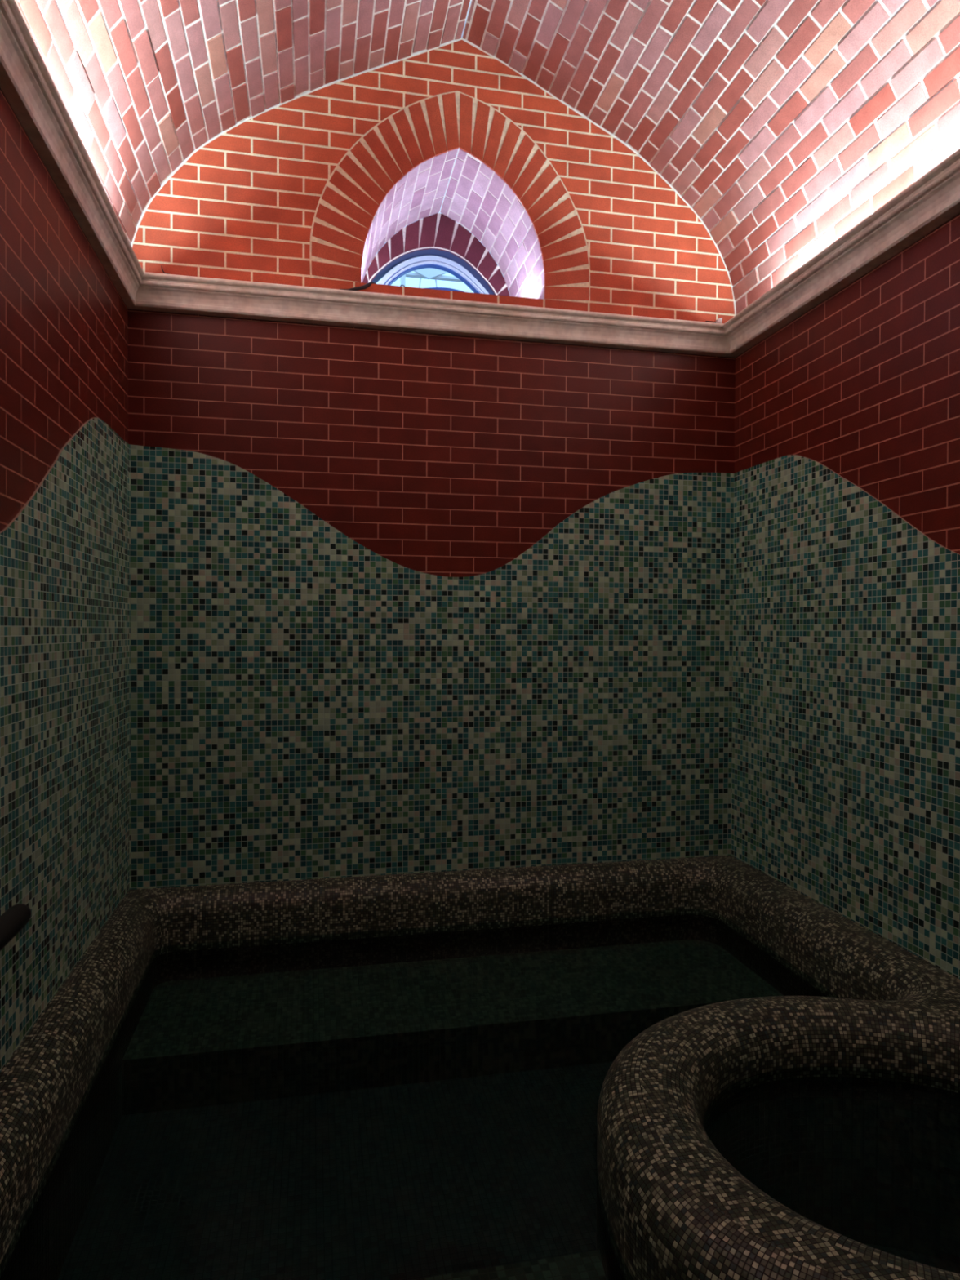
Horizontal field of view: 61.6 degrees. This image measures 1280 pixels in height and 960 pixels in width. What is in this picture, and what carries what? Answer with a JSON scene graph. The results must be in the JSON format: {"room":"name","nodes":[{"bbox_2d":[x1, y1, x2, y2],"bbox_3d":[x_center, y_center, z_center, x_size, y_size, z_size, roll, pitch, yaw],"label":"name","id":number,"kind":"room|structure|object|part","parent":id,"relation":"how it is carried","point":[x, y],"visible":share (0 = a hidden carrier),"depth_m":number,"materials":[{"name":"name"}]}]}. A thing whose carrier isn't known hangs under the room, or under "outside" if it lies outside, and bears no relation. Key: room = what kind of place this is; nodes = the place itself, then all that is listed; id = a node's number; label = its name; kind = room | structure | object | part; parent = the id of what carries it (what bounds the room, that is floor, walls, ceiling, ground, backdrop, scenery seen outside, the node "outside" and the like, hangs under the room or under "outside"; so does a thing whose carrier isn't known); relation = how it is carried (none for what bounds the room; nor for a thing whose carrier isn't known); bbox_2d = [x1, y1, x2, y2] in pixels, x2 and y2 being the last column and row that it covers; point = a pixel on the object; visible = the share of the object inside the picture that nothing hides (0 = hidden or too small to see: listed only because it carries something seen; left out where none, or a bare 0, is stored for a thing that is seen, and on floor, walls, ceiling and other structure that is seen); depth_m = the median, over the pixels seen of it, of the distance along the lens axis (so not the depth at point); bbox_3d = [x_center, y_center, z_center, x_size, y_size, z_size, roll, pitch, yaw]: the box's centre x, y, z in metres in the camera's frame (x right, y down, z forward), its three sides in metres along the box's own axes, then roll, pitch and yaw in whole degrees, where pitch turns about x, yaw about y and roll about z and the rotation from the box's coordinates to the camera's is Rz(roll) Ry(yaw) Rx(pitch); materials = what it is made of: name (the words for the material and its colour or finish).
{"room":"spa","nodes":[
{"label":"spa","id":0,"kind":"room"},
{"bbox_2d":[0,88,129,1072],"bbox_3d":[-1.009,0.208,1.012,0.006,3.450,5.085,0,1,-12],"label":"wall","id":1,"kind":"structure","parent":0,"point":[64,668],"depth_m":2.51,"materials":[{"name":"red brick"}]},
{"bbox_2d":[0,903,31,951],"bbox_3d":[-0.975,0.728,1.087,0.094,0.121,1.925,0,1,-12],"label":"handrail","id":2,"kind":"object","parent":1,"relation":"attached to","point":[16,917],"visible":1,"depth_m":1.92,"materials":[{"name":"black metal"}]},
{"bbox_2d":[0,0,144,308],"bbox_3d":[-0.962,-1.461,0.999,0.086,0.128,5.085,0,1,-12],"label":"trim","id":3,"kind":"structure","parent":1,"relation":"attached to","point":[26,82],"depth_m":2.39,"materials":[{"name":"paint"}]},
{"bbox_2d":[0,914,827,1279],"bbox_3d":[0.199,1.507,2.116,2.585,0.317,3.225,0,1,-12],"label":"pool","id":4,"kind":"structure","parent":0,"point":[424,1106],"depth_m":2.82,"materials":[{"name":"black liquid"}]},
{"bbox_2d":[596,995,959,1279],"bbox_3d":[0.984,1.444,1.934,1.413,0.655,1.340,0,1,-12],"label":"tub","id":5,"kind":"object","parent":4,"relation":"on","point":[771,1137],"visible":1,"depth_m":2.30,"materials":[{"name":"brown tile"}]},
{"bbox_2d":[704,1076,959,1274],"bbox_3d":[1.046,1.528,1.923,0.985,0.488,0.899,0,1,-12],"label":"basin","id":6,"kind":"object","parent":5,"relation":"in","point":[873,1162],"depth_m":2.34,"materials":[{"name":"blue tile"}]},
{"bbox_2d":[128,37,736,889],"bbox_3d":[-0.181,-0.456,4.074,2.871,4.711,0.605,0,1,-12],"label":"wall","id":7,"kind":"structure","parent":0,"point":[400,602],"depth_m":3.76,"materials":[{"name":"red brick"}]},
{"bbox_2d":[128,271,734,357],"bbox_3d":[-0.106,-1.490,3.721,2.868,0.128,0.102,0,1,-12],"label":"trim","id":8,"kind":"structure","parent":7,"relation":"attached to","point":[158,292],"depth_m":3.67,"materials":[{"name":"paint"}]},
{"bbox_2d":[705,317,722,323],"bbox_3d":[1.144,-1.566,3.947,0.087,0.030,0.024,0,1,-12],"label":"plug","id":9,"kind":"object","parent":8,"relation":"on","point":[719,320],"visible":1,"depth_m":3.94,"materials":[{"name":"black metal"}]},
{"label":"window sill","id":10,"kind":"structure","parent":7,"relation":"attached to","visible":0},
{"bbox_2d":[339,281,376,290],"bbox_3d":[-0.495,-1.602,3.722,0.039,0.092,0.377,1,1,38],"label":"power cable","id":11,"kind":"object","parent":10,"relation":"on","point":[367,285],"visible":0.57,"depth_m":3.65,"materials":[{"name":"black rubber"}]},
{"bbox_2d":[362,212,510,296],"bbox_3d":[-0.249,-1.974,4.412,0.872,0.669,0.137,0,1,-12],"label":"wall","id":12,"kind":"structure","parent":0,"point":[437,234],"depth_m":4.36,"materials":[{"name":"brick"}]},
{"bbox_2d":[377,255,488,293],"bbox_3d":[-0.257,-1.874,4.449,0.731,0.468,0.065,0,1,-12],"label":"window","id":13,"kind":"structure","parent":12,"relation":"in","point":[447,265],"depth_m":4.43,"materials":[{"name":"blue"}]},
{"bbox_3d":[-0.258,-1.862,4.454,0.679,0.442,0.045,0,1,-12],"label":"blue frame","id":14,"kind":"part","parent":13,"relation":"part of","materials":[{"name":"blue metal"}]},
{"bbox_3d":[-0.255,-1.789,4.448,0.660,0.297,0.060,0,1,-12],"label":"rail","id":15,"kind":"part","parent":13,"relation":"part of","materials":[{"name":"blue"}]},
{"bbox_2d":[0,855,959,1276],"bbox_3d":[0.388,1.241,1.314,2.866,0.240,5.084,0,1,-12],"label":"pool edge","id":16,"kind":"object","parent":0,"point":[46,1082],"visible":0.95,"depth_m":3.44,"materials":[{"name":"brown tile"}]},
{"bbox_2d":[14,0,959,314],"bbox_3d":[0.403,-2.116,1.274,2.883,1.325,5.085,0,1,-12],"label":"ceiling","id":17,"kind":"structure","parent":0,"point":[602,64],"depth_m":3.23,"materials":[{"name":"brick"}]},
{"bbox_2d":[730,213,959,978],"bbox_3d":[1.794,0.214,1.593,0.006,3.450,5.085,0,1,-12],"label":"wall","id":18,"kind":"structure","parent":0,"point":[846,722],"depth_m":3.13,"materials":[{"name":"green tile"}]},
{"bbox_2d":[723,148,959,357],"bbox_3d":[1.744,-1.455,1.561,0.122,0.128,5.085,0,1,-12],"label":"trim","id":19,"kind":"structure","parent":18,"relation":"attached to","point":[933,199],"depth_m":3.05,"materials":[{"name":"paint"}]},
{"label":"outside","id":20,"kind":"structure","parent":0,"visible":0},
{"label":"ground","id":21,"kind":"structure","parent":20,"visible":0},
{"bbox_2d":[400,267,462,288],"bbox_3d":[-0.302,-1.952,5.417,0.900,1.170,0.060,0,1,-12],"label":"gable","id":22,"kind":"object","parent":21,"relation":"on","point":[436,274],"visible":0.34,"depth_m":5.38,"materials":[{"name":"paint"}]},
{"bbox_3d":[-0.517,-1.900,5.383,0.030,1.065,0.040,0,1,-12],"label":"post","id":23,"kind":"part","parent":22,"relation":"part of","materials":[{"name":"white paint"}]}
]}

